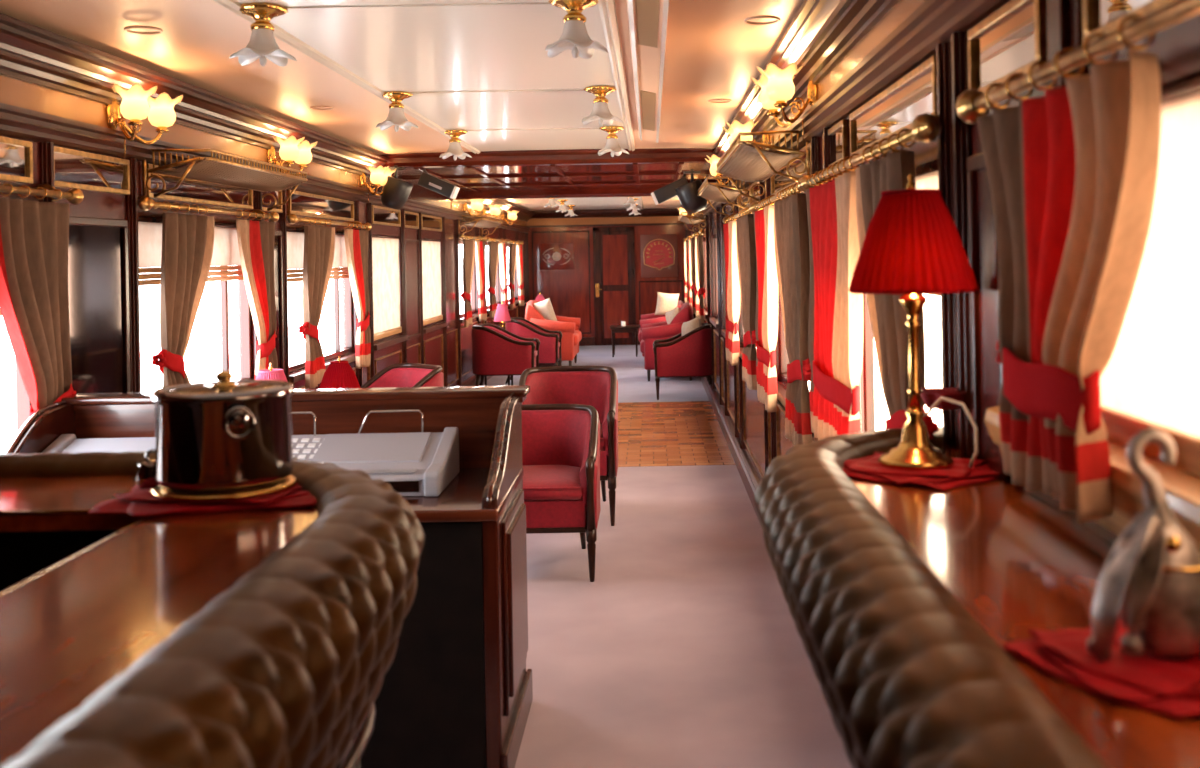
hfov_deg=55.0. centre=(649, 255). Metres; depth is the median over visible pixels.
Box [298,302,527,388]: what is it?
trim
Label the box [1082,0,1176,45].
mirror
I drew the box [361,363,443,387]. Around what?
armchair
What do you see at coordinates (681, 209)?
wall sconce
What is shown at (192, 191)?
mirror
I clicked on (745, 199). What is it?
mirror
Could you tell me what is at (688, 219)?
luggage rack
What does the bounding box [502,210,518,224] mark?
wall sconce
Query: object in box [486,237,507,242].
curtain rod
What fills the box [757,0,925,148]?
trim
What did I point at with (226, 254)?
roller blind
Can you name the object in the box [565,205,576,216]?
ceiling lamp
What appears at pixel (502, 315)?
table lamp
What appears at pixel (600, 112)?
ceiling lamp
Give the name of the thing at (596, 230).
trim
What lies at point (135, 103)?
wall sconce
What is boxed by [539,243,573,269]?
oval plaque
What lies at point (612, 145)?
ceiling lamp
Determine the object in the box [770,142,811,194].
mirror
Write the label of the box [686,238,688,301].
curtain
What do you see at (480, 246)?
curtain
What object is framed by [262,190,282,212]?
mirror
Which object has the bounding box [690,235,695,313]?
curtain
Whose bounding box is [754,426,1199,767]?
countertop
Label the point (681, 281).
trim
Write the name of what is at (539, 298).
table lamp
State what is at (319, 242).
curtain
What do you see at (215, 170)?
luggage rack
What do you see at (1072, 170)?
curtain
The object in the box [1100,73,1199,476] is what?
window
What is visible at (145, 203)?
curtain rod
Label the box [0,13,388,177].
trim
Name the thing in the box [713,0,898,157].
trim
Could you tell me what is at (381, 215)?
mirror
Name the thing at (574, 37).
ceiling lamp
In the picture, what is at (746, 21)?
ceiling vent
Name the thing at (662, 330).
armchair
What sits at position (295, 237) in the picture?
roller blind
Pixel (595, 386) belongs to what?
armchair
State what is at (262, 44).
ceiling lamp
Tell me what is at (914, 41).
trim
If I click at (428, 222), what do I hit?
mirror
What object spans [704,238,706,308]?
window
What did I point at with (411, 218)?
mirror
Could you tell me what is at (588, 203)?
ceiling
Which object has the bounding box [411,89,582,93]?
trim
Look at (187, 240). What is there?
curtain
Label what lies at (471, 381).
baseboard
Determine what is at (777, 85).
wall sconce
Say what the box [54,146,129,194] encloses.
mirror
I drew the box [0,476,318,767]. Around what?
countertop
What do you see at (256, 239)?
curtain
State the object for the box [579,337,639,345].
baseboard
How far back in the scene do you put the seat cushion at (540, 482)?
5.35 m
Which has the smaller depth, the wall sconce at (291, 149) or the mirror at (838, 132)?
the mirror at (838, 132)
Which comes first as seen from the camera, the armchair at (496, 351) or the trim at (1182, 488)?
the trim at (1182, 488)
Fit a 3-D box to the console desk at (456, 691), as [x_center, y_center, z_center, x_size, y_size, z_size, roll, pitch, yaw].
[-1.187,0.991,3.595,1.570,1.062,0.770,-1,0,0]
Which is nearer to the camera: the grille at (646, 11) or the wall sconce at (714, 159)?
the grille at (646, 11)
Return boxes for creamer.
[135,449,157,489]
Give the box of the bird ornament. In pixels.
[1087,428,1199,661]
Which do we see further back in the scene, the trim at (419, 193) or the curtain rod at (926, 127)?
the trim at (419, 193)
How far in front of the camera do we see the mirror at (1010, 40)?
1.98 m
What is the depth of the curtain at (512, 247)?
16.50 m
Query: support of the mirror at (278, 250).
attached to the window frames at (94, 204)
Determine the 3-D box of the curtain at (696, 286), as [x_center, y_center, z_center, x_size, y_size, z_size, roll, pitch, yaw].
[0.556,0.227,13.518,0.073,1.002,0.697,-1,0,2]
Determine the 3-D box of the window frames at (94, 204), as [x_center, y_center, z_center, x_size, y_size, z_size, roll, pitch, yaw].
[-2.119,0.368,8.950,0.090,2.380,21.100,-1,0,0]
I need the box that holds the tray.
[150,474,297,501]
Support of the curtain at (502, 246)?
hanging from the curtain rod at (488, 238)
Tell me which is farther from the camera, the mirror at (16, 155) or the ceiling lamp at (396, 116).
the ceiling lamp at (396, 116)
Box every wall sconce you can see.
[105,83,182,157]
[266,135,317,173]
[359,165,395,203]
[463,199,485,215]
[483,204,502,219]
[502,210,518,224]
[677,207,693,215]
[705,154,732,189]
[723,119,769,148]
[751,62,817,140]
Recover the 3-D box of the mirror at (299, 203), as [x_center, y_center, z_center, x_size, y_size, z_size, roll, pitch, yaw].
[-2.078,-0.313,7.335,0.016,0.140,1.430,-1,0,0]
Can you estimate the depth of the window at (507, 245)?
17.92 m
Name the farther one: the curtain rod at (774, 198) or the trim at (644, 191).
the trim at (644, 191)
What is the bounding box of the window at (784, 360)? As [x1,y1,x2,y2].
[778,287,809,391]
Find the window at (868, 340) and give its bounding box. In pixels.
[859,294,874,431]
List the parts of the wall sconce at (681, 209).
lamp shade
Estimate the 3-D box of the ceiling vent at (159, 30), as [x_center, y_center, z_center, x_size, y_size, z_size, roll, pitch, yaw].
[-1.674,-0.746,3.800,0.120,0.009,0.120,-1,0,0]
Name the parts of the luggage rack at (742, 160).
frame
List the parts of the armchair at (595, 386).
leg, seat rail, seat, arm post, leg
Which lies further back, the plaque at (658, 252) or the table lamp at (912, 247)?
the plaque at (658, 252)
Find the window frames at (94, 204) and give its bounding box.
[0,135,527,432]
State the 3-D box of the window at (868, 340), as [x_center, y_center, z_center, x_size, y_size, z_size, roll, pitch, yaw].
[0.679,0.208,3.175,0.050,0.840,1.450,-1,0,0]
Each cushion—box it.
[523,465,581,500]
[533,298,556,320]
[574,333,579,345]
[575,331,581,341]
[600,424,603,449]
[638,331,641,341]
[640,339,643,353]
[655,292,678,314]
[666,307,680,323]
[681,316,701,335]
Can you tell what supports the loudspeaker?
hanging from the trim at (653, 154)
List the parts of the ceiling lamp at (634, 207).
lamp shade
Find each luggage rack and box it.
[142,149,307,210]
[458,215,502,236]
[678,211,705,232]
[697,177,751,216]
[716,130,809,200]
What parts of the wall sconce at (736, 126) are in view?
lamp shade, lamp shade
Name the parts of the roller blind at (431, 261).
rail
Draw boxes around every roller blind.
[138,216,243,285]
[287,228,348,281]
[372,234,401,340]
[422,238,442,325]
[915,160,939,295]
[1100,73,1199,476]
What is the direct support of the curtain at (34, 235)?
hanging from the curtain rod at (75, 196)
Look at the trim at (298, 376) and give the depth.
8.86 m
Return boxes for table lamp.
[255,363,286,380]
[319,356,360,388]
[494,303,510,327]
[535,294,544,301]
[849,174,978,469]
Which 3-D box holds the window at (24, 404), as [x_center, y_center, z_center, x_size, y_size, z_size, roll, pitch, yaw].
[-2.121,0.258,3.185,0.050,0.840,1.470,-1,0,0]
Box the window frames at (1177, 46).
[687,13,1199,546]
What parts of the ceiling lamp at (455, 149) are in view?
lamp shade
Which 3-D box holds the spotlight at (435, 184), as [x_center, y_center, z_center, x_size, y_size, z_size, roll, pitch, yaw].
[-1.561,-0.534,8.498,0.290,0.227,0.144,-1,0,0]
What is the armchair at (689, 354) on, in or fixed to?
on the floor
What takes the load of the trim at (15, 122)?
attached to the window frames at (94, 204)
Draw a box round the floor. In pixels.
[483,345,851,767]
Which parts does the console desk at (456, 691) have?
edge trim, panel, panel, panel, edge trim, panel, raised panel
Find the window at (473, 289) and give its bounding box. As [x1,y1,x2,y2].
[459,241,475,316]
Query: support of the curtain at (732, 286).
hanging from the curtain rod at (749, 209)
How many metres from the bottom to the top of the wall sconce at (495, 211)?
0.265 m
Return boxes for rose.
[920,388,965,453]
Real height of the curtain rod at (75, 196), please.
0.068 m
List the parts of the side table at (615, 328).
leg, leg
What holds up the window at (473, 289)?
in the window frames at (94, 204)
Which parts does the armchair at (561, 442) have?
seat, seat rail, leg, arm post, leg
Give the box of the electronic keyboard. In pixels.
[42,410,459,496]
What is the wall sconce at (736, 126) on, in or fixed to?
attached to the window frames at (1177, 46)
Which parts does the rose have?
stem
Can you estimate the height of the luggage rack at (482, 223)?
0.220 m
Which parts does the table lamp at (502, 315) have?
lamp shade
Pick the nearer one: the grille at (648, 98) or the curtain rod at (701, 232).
the grille at (648, 98)
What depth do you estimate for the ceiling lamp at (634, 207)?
15.86 m
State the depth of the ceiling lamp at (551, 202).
14.17 m
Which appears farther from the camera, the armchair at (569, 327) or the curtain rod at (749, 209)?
the armchair at (569, 327)
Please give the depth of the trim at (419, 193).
10.63 m
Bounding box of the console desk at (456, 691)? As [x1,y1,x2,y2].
[3,385,532,767]
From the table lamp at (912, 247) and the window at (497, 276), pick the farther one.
the window at (497, 276)
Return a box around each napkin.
[88,483,316,516]
[843,452,998,490]
[1001,619,1199,718]
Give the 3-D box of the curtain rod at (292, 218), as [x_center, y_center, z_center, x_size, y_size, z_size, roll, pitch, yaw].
[-2.031,-0.212,7.320,0.103,0.068,1.800,-1,0,0]
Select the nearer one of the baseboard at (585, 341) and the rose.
the rose
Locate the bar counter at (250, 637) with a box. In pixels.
[0,451,424,767]
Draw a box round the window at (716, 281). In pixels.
[715,234,717,317]
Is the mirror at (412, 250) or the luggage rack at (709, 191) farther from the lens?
the mirror at (412, 250)
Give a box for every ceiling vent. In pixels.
[124,25,162,34]
[310,106,333,109]
[708,99,731,102]
[744,15,780,24]
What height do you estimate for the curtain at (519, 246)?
1.002 m
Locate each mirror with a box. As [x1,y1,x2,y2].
[0,136,32,183]
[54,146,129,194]
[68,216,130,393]
[147,163,252,208]
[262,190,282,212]
[274,230,284,372]
[288,190,353,220]
[371,205,400,226]
[405,211,418,228]
[405,239,420,340]
[421,214,441,231]
[738,182,759,212]
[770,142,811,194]
[822,119,847,168]
[849,55,936,156]
[967,0,1047,93]
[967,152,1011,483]
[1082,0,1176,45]
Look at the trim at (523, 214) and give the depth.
15.94 m
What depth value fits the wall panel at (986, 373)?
2.15 m
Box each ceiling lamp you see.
[229,2,296,66]
[376,91,417,131]
[440,130,471,160]
[544,198,559,207]
[545,0,608,58]
[556,200,569,212]
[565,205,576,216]
[582,86,622,126]
[598,126,628,156]
[624,197,638,205]
[627,198,639,211]
[629,204,640,215]
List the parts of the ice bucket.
lid, lid knob, ring handle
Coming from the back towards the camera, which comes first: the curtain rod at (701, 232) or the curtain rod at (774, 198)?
the curtain rod at (701, 232)
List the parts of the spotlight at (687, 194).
mount plate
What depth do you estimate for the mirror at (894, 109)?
2.87 m
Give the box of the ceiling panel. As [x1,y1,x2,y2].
[626,0,668,142]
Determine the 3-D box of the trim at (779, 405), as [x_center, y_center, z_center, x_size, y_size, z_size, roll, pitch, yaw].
[0.643,0.999,8.950,0.013,0.540,20.880,-1,0,0]
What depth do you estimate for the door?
19.46 m
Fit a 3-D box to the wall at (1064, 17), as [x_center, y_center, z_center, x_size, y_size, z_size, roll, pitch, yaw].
[0.626,0.449,8.950,0.027,1.780,21.080,-1,0,0]
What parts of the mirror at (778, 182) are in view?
glass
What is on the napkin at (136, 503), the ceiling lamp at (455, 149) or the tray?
the tray
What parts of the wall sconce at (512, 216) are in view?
lamp shade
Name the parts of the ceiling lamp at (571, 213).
lamp shade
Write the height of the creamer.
0.071 m
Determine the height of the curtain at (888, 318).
1.002 m
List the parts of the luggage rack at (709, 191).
frame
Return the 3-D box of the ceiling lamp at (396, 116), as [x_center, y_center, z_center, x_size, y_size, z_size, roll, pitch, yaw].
[-1.205,-0.686,5.500,0.195,0.185,0.201,-1,0,0]
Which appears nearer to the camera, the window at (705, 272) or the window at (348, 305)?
the window at (348, 305)
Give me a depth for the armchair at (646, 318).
15.60 m
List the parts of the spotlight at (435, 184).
label plate, plate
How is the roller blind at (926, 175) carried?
attached to the window frames at (1177, 46)
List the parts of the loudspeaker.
mount plate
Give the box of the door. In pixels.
[595,231,630,344]
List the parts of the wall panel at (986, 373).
glass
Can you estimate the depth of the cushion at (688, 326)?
12.12 m
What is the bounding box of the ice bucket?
[150,371,297,501]
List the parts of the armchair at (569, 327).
backrest, arm, arm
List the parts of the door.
handle, panel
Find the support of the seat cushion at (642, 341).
on the armchair at (662, 330)
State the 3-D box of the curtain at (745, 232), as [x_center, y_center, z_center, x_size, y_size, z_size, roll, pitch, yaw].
[0.558,0.227,6.557,0.076,1.002,0.787,-1,0,-1]
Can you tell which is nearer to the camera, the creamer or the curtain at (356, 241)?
the creamer
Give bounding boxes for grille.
[635,0,658,47]
[641,90,655,130]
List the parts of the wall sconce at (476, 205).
arm, lamp shade, lamp shade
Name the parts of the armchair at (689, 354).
arm post, leg, seat rail, leg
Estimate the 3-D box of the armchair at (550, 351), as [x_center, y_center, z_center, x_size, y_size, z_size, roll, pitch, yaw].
[-1.413,1.141,14.000,0.664,0.778,0.610,-1,0,0]
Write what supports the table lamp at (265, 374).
on the side table
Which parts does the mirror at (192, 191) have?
glass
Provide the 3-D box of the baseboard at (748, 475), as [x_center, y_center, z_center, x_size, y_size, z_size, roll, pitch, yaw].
[0.632,1.414,8.950,0.046,0.150,21.100,-1,0,0]
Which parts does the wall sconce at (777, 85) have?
lamp shade, lamp shade, arm, arm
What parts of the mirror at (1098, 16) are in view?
glass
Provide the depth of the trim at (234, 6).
4.60 m
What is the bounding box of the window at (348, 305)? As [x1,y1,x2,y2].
[289,271,352,372]
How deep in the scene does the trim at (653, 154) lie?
8.58 m
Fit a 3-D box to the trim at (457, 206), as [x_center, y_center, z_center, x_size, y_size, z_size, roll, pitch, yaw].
[-2.087,-0.532,15.795,0.006,0.100,7.410,-1,0,0]
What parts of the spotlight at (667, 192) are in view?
plate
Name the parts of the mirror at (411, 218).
glass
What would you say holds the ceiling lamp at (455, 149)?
attached to the ceiling at (450, 48)
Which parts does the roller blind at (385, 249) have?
rail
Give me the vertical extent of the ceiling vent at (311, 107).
0.009 m
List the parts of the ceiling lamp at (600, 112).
lamp shade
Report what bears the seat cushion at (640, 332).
on the armchair at (646, 318)
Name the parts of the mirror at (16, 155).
glass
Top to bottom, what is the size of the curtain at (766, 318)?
1.002 m
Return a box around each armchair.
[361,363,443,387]
[471,323,539,385]
[505,317,562,383]
[519,365,618,525]
[521,404,600,581]
[640,302,693,380]
[653,323,711,399]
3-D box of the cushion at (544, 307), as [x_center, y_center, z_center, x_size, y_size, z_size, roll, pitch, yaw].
[-1.436,0.776,15.450,0.436,0.431,0.176,-1,0,29]
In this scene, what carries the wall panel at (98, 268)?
attached to the window frames at (94, 204)
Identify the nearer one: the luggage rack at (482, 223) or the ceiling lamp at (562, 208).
the luggage rack at (482, 223)
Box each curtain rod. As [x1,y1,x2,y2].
[0,184,83,204]
[138,196,278,221]
[286,213,371,230]
[458,233,486,240]
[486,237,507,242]
[693,229,705,236]
[723,204,752,223]
[750,176,805,211]
[800,113,940,189]
[955,0,1199,123]
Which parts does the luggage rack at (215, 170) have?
frame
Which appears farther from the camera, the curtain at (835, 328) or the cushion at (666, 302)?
the cushion at (666, 302)
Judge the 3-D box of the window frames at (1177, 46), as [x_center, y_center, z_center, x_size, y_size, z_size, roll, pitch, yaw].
[0.681,0.318,8.950,0.090,2.380,21.100,-1,0,0]
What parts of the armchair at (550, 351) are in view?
arm post, arm post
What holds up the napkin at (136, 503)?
on the bar counter at (250, 637)
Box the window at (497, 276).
[486,243,498,308]
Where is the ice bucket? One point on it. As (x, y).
(223, 439)
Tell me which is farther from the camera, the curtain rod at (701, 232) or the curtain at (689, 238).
the curtain at (689, 238)
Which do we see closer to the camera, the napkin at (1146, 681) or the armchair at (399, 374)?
the napkin at (1146, 681)
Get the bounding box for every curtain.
[0,183,75,415]
[152,201,213,386]
[235,209,277,378]
[298,217,334,387]
[343,222,370,368]
[460,235,474,327]
[475,236,486,320]
[487,238,497,317]
[498,239,507,307]
[508,240,515,309]
[516,241,523,305]
[684,238,686,302]
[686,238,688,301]
[688,236,691,304]
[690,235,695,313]
[694,233,698,316]
[697,232,705,322]
[723,213,739,365]
[736,207,756,389]
[753,195,777,412]
[774,182,812,444]
[806,154,863,439]
[856,129,938,438]
[976,15,1160,522]
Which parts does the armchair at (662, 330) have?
leg, arm, arm, backrest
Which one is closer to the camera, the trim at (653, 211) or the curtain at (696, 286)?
the curtain at (696, 286)
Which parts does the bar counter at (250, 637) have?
panel, panel, rail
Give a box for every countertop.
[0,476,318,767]
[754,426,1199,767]
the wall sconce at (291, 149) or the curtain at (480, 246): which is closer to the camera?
the wall sconce at (291, 149)
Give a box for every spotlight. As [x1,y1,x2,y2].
[418,169,459,198]
[651,174,687,204]
[675,169,706,213]
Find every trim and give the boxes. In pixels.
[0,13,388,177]
[0,75,369,188]
[0,103,529,232]
[39,142,528,391]
[213,0,480,153]
[287,3,551,8]
[289,300,518,382]
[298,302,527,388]
[372,174,448,207]
[381,148,714,167]
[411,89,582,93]
[449,188,659,199]
[451,199,534,221]
[451,201,526,226]
[465,128,598,130]
[527,208,683,226]
[532,231,682,333]
[593,227,635,345]
[598,0,634,150]
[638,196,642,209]
[684,0,1010,229]
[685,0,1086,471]
[694,317,813,476]
[704,310,989,436]
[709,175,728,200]
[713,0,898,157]
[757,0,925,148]
[985,406,1199,551]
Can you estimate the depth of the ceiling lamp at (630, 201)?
14.17 m
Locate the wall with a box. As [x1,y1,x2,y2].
[528,225,684,336]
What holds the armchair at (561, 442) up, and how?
on the floor
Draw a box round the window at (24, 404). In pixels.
[0,362,31,453]
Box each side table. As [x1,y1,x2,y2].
[482,375,512,385]
[610,325,638,356]
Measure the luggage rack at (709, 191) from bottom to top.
0.220 m
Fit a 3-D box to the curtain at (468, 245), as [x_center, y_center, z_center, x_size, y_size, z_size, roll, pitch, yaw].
[-1.998,0.273,12.652,0.072,1.002,0.637,-1,0,1]
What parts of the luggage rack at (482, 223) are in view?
frame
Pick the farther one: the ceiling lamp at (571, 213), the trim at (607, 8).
the ceiling lamp at (571, 213)
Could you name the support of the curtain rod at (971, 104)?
attached to the window frames at (1177, 46)
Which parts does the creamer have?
ring handle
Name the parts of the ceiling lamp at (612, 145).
lamp shade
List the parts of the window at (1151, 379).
rail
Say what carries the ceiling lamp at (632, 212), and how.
attached to the ceiling at (588, 203)
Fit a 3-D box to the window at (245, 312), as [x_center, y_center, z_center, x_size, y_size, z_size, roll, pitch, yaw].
[-2.121,0.258,5.355,0.050,0.840,1.390,-1,0,0]
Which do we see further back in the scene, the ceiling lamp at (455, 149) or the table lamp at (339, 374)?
the ceiling lamp at (455, 149)
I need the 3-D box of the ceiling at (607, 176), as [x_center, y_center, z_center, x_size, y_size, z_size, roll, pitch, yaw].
[-0.738,-0.717,10.300,2.810,0.100,3.400,-1,0,0]
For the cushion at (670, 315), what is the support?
on the armchair at (662, 330)
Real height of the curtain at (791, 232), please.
1.002 m
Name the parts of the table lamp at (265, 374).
lamp shade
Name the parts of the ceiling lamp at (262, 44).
lamp shade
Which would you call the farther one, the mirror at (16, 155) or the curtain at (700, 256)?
the curtain at (700, 256)
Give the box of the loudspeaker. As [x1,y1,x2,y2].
[381,165,412,209]
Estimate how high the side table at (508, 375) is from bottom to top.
0.450 m
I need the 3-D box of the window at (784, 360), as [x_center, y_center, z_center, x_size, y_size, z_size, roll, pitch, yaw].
[0.679,0.208,5.075,0.050,0.840,1.550,-1,0,0]
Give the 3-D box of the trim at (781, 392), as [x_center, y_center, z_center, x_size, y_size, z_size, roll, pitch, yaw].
[0.617,0.474,9.100,0.046,0.400,17.740,-1,0,0]
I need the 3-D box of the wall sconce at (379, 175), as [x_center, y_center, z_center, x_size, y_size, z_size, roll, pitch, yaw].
[-1.968,-0.512,8.300,0.230,0.265,0.391,-1,0,0]
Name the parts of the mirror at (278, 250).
glass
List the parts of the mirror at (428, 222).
glass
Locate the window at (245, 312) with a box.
[220,280,252,379]
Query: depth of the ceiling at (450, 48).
4.66 m
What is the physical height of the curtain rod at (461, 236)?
0.068 m
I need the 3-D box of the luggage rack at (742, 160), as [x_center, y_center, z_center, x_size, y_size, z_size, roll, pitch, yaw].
[0.482,-0.384,5.250,0.273,0.220,1.616,-1,0,0]
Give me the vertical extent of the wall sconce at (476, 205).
0.265 m
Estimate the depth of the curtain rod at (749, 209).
7.11 m
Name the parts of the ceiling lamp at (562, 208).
lamp shade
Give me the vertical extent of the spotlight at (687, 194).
0.329 m
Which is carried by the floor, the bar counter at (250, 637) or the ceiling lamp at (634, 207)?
the bar counter at (250, 637)
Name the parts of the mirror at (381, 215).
glass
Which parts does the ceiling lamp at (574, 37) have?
lamp shade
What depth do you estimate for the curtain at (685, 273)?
17.56 m
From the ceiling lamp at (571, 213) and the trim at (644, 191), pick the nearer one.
the trim at (644, 191)
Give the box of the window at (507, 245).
[507,245,515,301]
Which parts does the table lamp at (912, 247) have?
stem, lamp shade, cord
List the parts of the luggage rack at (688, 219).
frame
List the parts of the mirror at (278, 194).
glass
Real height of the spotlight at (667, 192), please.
0.227 m
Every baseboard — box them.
[459,374,492,385]
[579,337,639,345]
[700,377,762,529]
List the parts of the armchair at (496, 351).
leg, leg, seat rail, arm post, arm post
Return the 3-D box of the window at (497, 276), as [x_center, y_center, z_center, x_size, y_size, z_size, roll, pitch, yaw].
[-2.121,0.258,15.175,0.050,0.840,1.550,-1,0,0]
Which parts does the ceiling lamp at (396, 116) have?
lamp shade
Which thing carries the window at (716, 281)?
in the window frames at (1177, 46)
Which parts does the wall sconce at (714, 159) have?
lamp shade, lamp shade, arm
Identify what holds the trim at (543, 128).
attached to the ceiling at (450, 48)
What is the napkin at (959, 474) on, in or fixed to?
on the countertop at (904, 600)
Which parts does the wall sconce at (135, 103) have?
arm, lamp shade, arm, lamp shade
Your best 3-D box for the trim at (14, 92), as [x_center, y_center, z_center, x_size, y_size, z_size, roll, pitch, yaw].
[-2.087,-0.532,3.485,0.006,0.100,10.170,-1,0,0]
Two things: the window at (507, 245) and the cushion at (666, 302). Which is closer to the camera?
the cushion at (666, 302)
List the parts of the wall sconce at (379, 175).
arm, arm, lamp shade, lamp shade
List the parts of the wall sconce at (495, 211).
lamp shade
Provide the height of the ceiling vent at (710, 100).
0.009 m
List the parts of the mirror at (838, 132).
glass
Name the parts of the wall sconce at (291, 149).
arm, lamp shade, arm, lamp shade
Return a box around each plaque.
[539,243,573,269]
[640,234,677,276]
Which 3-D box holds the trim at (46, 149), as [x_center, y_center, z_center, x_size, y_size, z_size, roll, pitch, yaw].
[-2.059,0.497,8.950,0.027,1.780,21.080,-1,0,0]
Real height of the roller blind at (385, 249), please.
0.802 m
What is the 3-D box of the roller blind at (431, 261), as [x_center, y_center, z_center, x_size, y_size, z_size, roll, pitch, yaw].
[-2.088,0.237,10.950,0.026,0.802,1.080,-1,0,0]
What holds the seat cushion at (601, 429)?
on the armchair at (595, 386)
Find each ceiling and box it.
[0,0,804,154]
[383,161,714,192]
[499,196,680,210]
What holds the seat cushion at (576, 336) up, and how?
on the armchair at (569, 327)
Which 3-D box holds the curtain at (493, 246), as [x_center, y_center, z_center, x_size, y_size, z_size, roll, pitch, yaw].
[-2.000,0.273,14.652,0.080,1.002,0.637,-1,0,0]
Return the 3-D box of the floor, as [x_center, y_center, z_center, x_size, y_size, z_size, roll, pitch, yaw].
[-0.697,1.537,9.000,2.890,0.051,21.200,-1,0,0]
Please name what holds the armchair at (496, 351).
on the floor

